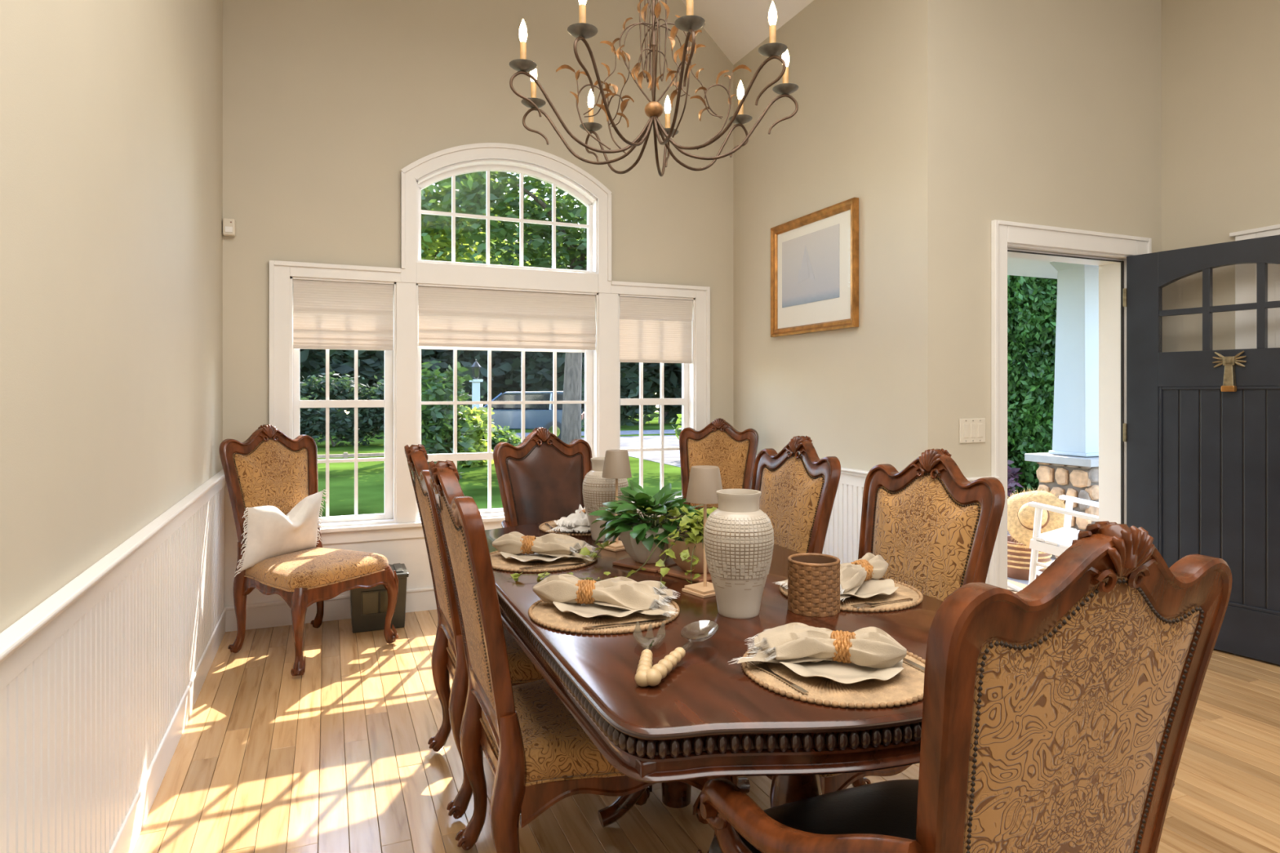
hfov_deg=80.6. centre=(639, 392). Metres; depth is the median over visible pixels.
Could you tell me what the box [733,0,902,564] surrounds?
wall
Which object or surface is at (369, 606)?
storage box
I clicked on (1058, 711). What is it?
armchair
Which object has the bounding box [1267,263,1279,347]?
door
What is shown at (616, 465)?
table lamp
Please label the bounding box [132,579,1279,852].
floor
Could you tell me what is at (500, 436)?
shrub
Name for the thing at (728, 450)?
cushion
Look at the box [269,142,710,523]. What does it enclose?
trim
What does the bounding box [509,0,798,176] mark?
chandelier
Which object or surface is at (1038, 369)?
hedge
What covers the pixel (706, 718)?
dining table
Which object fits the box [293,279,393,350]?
roman shade
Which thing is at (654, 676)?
spoon
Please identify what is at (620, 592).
napkin
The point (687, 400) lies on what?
window
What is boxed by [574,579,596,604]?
napkin ring
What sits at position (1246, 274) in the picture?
trim
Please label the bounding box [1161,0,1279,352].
wall
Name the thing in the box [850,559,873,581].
napkin ring
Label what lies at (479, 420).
shrub
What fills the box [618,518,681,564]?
bowl
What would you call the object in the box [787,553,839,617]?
cup
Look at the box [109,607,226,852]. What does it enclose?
baseboard
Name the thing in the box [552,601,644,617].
plate
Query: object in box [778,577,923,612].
placemat
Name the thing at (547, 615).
placemat
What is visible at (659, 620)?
knife
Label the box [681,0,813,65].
ceiling
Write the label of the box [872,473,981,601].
backrest
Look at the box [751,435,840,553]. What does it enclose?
dining chair
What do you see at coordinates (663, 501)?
leafy plant
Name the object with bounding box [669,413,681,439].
shrub
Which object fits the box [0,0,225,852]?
wall
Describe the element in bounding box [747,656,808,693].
fork
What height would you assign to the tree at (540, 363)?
11.698 m
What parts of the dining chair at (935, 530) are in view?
leg, leg, leg, rail, nailhead trim, frame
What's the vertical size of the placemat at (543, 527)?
0.010 m
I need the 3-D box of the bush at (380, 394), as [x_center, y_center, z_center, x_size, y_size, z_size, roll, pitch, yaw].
[-7.129,0.604,24.454,4.324,2.363,2.084,0,0,-23]
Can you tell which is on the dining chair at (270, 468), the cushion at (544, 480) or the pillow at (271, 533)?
the pillow at (271, 533)
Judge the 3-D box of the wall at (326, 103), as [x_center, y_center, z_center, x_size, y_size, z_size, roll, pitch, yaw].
[-0.828,-1.240,4.766,3.174,5.080,0.200,0,0,-23]
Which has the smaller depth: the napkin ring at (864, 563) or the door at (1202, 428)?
the napkin ring at (864, 563)
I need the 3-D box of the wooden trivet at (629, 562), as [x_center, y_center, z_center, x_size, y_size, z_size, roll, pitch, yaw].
[0.032,0.535,2.374,0.170,0.010,0.170,0,0,39]
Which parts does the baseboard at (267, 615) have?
cap moulding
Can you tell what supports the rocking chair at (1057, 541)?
on the floor at (1025, 582)
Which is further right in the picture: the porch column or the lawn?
the porch column
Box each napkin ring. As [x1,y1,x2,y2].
[520,535,536,554]
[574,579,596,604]
[830,630,856,664]
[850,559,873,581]
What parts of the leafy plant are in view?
stem, stem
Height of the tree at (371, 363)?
11.937 m
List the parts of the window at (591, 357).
meeting rail, sill, rail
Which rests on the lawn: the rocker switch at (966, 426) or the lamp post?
the lamp post
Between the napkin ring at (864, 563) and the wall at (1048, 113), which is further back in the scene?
the wall at (1048, 113)
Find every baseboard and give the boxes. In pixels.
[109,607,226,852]
[225,586,436,631]
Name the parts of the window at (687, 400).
meeting rail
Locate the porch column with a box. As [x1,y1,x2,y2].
[1048,261,1098,457]
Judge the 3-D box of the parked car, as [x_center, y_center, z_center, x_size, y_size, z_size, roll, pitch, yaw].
[-4.406,0.828,26.759,4.820,1.736,1.960,0,0,-1]
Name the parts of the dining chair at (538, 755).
nailhead trim, panel, frame, leg, rail, leg, seat, rail, leg, leg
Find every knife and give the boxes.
[519,563,586,569]
[544,523,559,533]
[582,618,670,630]
[902,657,924,672]
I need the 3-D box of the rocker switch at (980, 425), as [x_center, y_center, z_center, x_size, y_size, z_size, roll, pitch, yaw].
[1.677,0.188,3.718,0.032,0.068,0.004,0,0,-23]
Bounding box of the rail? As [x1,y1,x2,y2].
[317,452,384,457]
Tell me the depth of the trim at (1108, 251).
4.08 m
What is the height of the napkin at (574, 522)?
0.069 m
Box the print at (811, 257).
[782,223,839,307]
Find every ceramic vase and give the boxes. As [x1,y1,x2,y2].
[582,457,628,541]
[703,488,773,618]
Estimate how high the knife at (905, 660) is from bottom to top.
0.003 m
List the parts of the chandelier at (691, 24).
bulb, bulb, arm, bulb, arm, bulb, vine stem, vine stem, arm, vine stem, vine stem, arm, vine stem, vine stem, vine stem, vine stem, vine stem, vine stem, vine stem, vine stem, stem, vine stem, arm, vine stem, vine stem, vine stem, bulb, vine stem, vine stem, arm, vine stem, vine stem, arm, vine stem, vine stem, arm, arm, vine stem, bulb, bulb, bulb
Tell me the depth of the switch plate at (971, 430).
3.70 m
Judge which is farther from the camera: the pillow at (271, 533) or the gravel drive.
the gravel drive
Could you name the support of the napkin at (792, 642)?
on the plate at (841, 673)
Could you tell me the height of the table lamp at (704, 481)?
0.340 m
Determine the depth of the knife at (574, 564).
2.30 m
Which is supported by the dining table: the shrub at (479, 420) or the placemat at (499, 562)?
the placemat at (499, 562)
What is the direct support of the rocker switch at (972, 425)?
attached to the switch plate at (971, 430)
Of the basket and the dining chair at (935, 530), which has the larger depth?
the basket
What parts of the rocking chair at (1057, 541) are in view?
leg, seat rail, leg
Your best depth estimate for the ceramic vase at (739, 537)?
1.79 m
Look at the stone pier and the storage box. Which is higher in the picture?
the stone pier
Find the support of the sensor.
attached to the wall at (326, 103)
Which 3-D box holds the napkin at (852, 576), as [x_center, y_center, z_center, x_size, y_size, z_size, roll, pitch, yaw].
[0.556,0.488,2.067,0.348,0.068,0.242,0,0,-38]
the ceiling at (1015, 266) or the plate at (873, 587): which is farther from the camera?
the ceiling at (1015, 266)
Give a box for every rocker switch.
[963,423,968,437]
[970,423,975,437]
[977,423,982,437]
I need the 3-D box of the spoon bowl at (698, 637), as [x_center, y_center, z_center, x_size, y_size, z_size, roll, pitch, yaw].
[0.117,0.513,1.579,0.072,0.019,0.166,0,2,25]
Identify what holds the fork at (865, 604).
on the placemat at (904, 591)
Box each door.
[1123,234,1279,665]
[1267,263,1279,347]
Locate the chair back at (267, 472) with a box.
[232,438,308,520]
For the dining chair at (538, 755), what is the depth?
1.78 m
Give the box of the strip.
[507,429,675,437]
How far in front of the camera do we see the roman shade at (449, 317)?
4.71 m
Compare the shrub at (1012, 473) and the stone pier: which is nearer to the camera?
the stone pier
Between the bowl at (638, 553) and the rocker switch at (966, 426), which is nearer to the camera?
the bowl at (638, 553)
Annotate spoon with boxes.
[645,622,718,686]
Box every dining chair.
[219,424,399,675]
[404,444,544,819]
[427,460,738,852]
[679,417,758,516]
[693,448,1004,824]
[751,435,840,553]
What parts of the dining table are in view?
edge moulding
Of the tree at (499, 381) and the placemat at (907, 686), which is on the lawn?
the tree at (499, 381)
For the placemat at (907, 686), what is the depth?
1.37 m
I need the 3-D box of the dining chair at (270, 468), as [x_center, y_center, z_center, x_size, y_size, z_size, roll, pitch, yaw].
[-1.693,0.732,3.826,0.719,1.124,0.596,0,0,31]
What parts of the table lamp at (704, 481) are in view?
lamp shade, rod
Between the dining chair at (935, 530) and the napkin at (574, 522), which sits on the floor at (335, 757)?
the dining chair at (935, 530)
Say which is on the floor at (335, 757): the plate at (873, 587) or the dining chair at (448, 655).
the dining chair at (448, 655)
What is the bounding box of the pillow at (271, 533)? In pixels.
[234,489,328,577]
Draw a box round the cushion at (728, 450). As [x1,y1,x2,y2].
[687,429,749,508]
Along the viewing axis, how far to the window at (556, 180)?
4.79 m
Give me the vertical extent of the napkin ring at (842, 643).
0.062 m
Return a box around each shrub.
[421,360,475,478]
[457,404,496,467]
[482,425,521,450]
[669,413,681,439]
[1007,459,1023,496]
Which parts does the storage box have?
window panel, window panel, lid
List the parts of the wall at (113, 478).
rail moulding, chair rail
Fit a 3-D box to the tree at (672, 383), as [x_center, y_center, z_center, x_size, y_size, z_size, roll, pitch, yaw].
[1.076,-3.345,41.721,13.413,13.487,5.735,0,0,-26]
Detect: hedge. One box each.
[1007,275,1057,496]
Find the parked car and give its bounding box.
[481,391,584,439]
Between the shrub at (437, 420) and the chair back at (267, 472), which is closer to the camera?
the chair back at (267, 472)
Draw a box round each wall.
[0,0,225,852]
[222,0,733,607]
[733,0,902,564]
[902,0,1161,585]
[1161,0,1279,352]
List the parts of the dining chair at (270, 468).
leg, rail, frame, nailhead trim, leg, seat, leg, rail, leg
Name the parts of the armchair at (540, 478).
arm, nailhead trim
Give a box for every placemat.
[489,550,597,573]
[528,597,679,635]
[538,520,591,536]
[741,645,925,708]
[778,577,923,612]
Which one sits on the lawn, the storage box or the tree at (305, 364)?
the tree at (305, 364)
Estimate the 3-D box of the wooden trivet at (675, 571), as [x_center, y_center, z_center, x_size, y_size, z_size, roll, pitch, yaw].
[0.172,0.535,2.250,0.170,0.010,0.170,0,0,-43]
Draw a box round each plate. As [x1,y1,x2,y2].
[500,551,577,561]
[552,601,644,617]
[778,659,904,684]
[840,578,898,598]
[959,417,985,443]
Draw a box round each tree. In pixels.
[299,203,502,431]
[299,348,333,381]
[421,171,537,265]
[421,171,586,444]
[448,180,568,407]
[483,229,681,427]
[621,362,681,425]
[674,366,681,391]
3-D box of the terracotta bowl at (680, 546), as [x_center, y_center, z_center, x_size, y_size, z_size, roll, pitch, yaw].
[0.172,0.480,2.250,0.184,0.100,0.184,0,0,-23]
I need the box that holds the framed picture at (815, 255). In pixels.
[770,197,858,337]
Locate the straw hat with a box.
[1007,487,1073,549]
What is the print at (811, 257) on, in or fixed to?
attached to the framed picture at (815, 255)
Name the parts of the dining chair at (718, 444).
nailhead trim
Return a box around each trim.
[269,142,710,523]
[320,508,676,544]
[991,219,1151,589]
[1229,224,1279,349]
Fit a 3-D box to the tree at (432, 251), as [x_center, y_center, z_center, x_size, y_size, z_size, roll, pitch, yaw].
[-6.415,-3.614,19.103,8.270,10.828,6.406,0,0,-17]
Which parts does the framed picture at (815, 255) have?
frame, frame, frame, frame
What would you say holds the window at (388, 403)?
in the wall at (326, 103)
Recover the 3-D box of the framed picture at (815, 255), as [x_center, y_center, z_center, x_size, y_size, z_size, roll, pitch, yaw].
[1.004,-0.700,4.439,0.034,0.696,0.830,0,0,-23]
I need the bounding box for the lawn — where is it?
[310,412,681,516]
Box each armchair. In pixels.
[493,426,591,528]
[697,520,1231,852]
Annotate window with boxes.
[289,276,395,527]
[416,159,597,273]
[416,283,598,521]
[618,293,694,502]
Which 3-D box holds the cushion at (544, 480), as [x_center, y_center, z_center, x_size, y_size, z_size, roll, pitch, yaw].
[-0.438,0.501,3.621,0.427,0.522,0.114,0,0,-38]
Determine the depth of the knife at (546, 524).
2.96 m
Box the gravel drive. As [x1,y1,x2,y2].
[581,435,680,467]
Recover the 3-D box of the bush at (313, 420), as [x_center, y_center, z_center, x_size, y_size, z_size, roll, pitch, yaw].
[-9.778,0.740,23.761,4.682,2.887,2.208,0,0,-29]
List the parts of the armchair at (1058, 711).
arm, seat, frame, panel, nailhead trim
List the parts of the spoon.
beaded handle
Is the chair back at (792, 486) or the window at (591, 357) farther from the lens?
the window at (591, 357)
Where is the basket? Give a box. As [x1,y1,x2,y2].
[1007,535,1052,580]
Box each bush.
[299,371,384,446]
[350,375,484,439]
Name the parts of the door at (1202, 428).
panel moulding, rail, lock rail, panel moulding, rail, panel moulding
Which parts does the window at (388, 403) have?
meeting rail, rail, sill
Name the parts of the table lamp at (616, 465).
lamp shade, rod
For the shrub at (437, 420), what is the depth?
14.57 m
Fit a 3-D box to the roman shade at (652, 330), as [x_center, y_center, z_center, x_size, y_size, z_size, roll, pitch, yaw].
[0.106,-0.418,5.119,0.541,0.437,0.054,0,0,-23]
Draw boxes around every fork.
[632,622,665,687]
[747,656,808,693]
[850,598,912,608]
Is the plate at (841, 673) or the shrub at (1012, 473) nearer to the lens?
the plate at (841, 673)
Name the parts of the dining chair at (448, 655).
nailhead trim, panel, frame, leg, rail, leg, seat, rail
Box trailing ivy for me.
[506,502,716,588]
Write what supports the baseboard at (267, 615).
attached to the wall at (326, 103)
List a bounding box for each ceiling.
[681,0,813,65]
[1007,257,1057,279]
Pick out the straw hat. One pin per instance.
(1020, 517)
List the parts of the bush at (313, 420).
stem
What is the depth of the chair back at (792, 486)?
2.87 m
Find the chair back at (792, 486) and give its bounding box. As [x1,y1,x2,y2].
[759,454,824,553]
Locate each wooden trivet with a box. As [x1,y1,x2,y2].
[612,556,677,573]
[657,565,711,582]
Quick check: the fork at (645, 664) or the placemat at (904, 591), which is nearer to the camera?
the fork at (645, 664)
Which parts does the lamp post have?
post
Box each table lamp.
[598,449,631,551]
[681,465,722,598]
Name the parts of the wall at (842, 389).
chair rail, rail moulding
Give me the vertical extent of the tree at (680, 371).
11.808 m
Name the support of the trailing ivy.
in the terracotta bowl at (680, 546)
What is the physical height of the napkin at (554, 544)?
0.065 m
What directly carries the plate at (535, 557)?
on the placemat at (499, 562)
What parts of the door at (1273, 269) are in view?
raised panel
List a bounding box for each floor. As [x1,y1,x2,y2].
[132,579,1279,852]
[1007,558,1055,585]
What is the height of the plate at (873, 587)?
0.024 m
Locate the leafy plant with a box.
[587,479,709,551]
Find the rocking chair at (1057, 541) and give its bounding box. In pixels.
[1007,494,1098,591]
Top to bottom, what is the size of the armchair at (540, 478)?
1.124 m
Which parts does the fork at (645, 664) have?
beaded handle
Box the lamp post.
[469,359,483,408]
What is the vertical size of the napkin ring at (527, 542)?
0.062 m
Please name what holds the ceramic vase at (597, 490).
on the dining table
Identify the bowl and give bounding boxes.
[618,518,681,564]
[666,531,708,573]
[680,622,718,652]
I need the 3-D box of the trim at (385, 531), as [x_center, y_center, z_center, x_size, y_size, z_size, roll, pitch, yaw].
[-0.795,0.818,4.720,2.830,0.095,0.100,0,0,-23]
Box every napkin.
[492,531,596,560]
[532,573,679,617]
[547,503,590,532]
[728,622,906,668]
[773,552,888,601]
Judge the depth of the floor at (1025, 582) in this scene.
5.69 m
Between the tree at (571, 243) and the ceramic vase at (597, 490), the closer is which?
the ceramic vase at (597, 490)
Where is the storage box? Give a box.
[350,563,408,633]
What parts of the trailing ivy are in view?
stem, stem, stem, stem, stem, stem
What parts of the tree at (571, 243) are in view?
crown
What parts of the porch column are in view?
moulding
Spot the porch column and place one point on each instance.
(1076, 385)
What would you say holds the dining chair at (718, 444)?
on the floor at (335, 757)
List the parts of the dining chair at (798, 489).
nailhead trim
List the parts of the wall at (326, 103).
wainscot panel, wainscot panel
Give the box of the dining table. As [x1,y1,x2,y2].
[484,517,942,827]
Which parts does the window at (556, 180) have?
rail, rail, sill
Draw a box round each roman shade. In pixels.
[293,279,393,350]
[417,285,595,350]
[619,296,693,363]
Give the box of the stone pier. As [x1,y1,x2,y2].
[1024,452,1098,559]
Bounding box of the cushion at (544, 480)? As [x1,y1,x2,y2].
[506,442,582,525]
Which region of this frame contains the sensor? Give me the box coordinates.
[222,217,235,236]

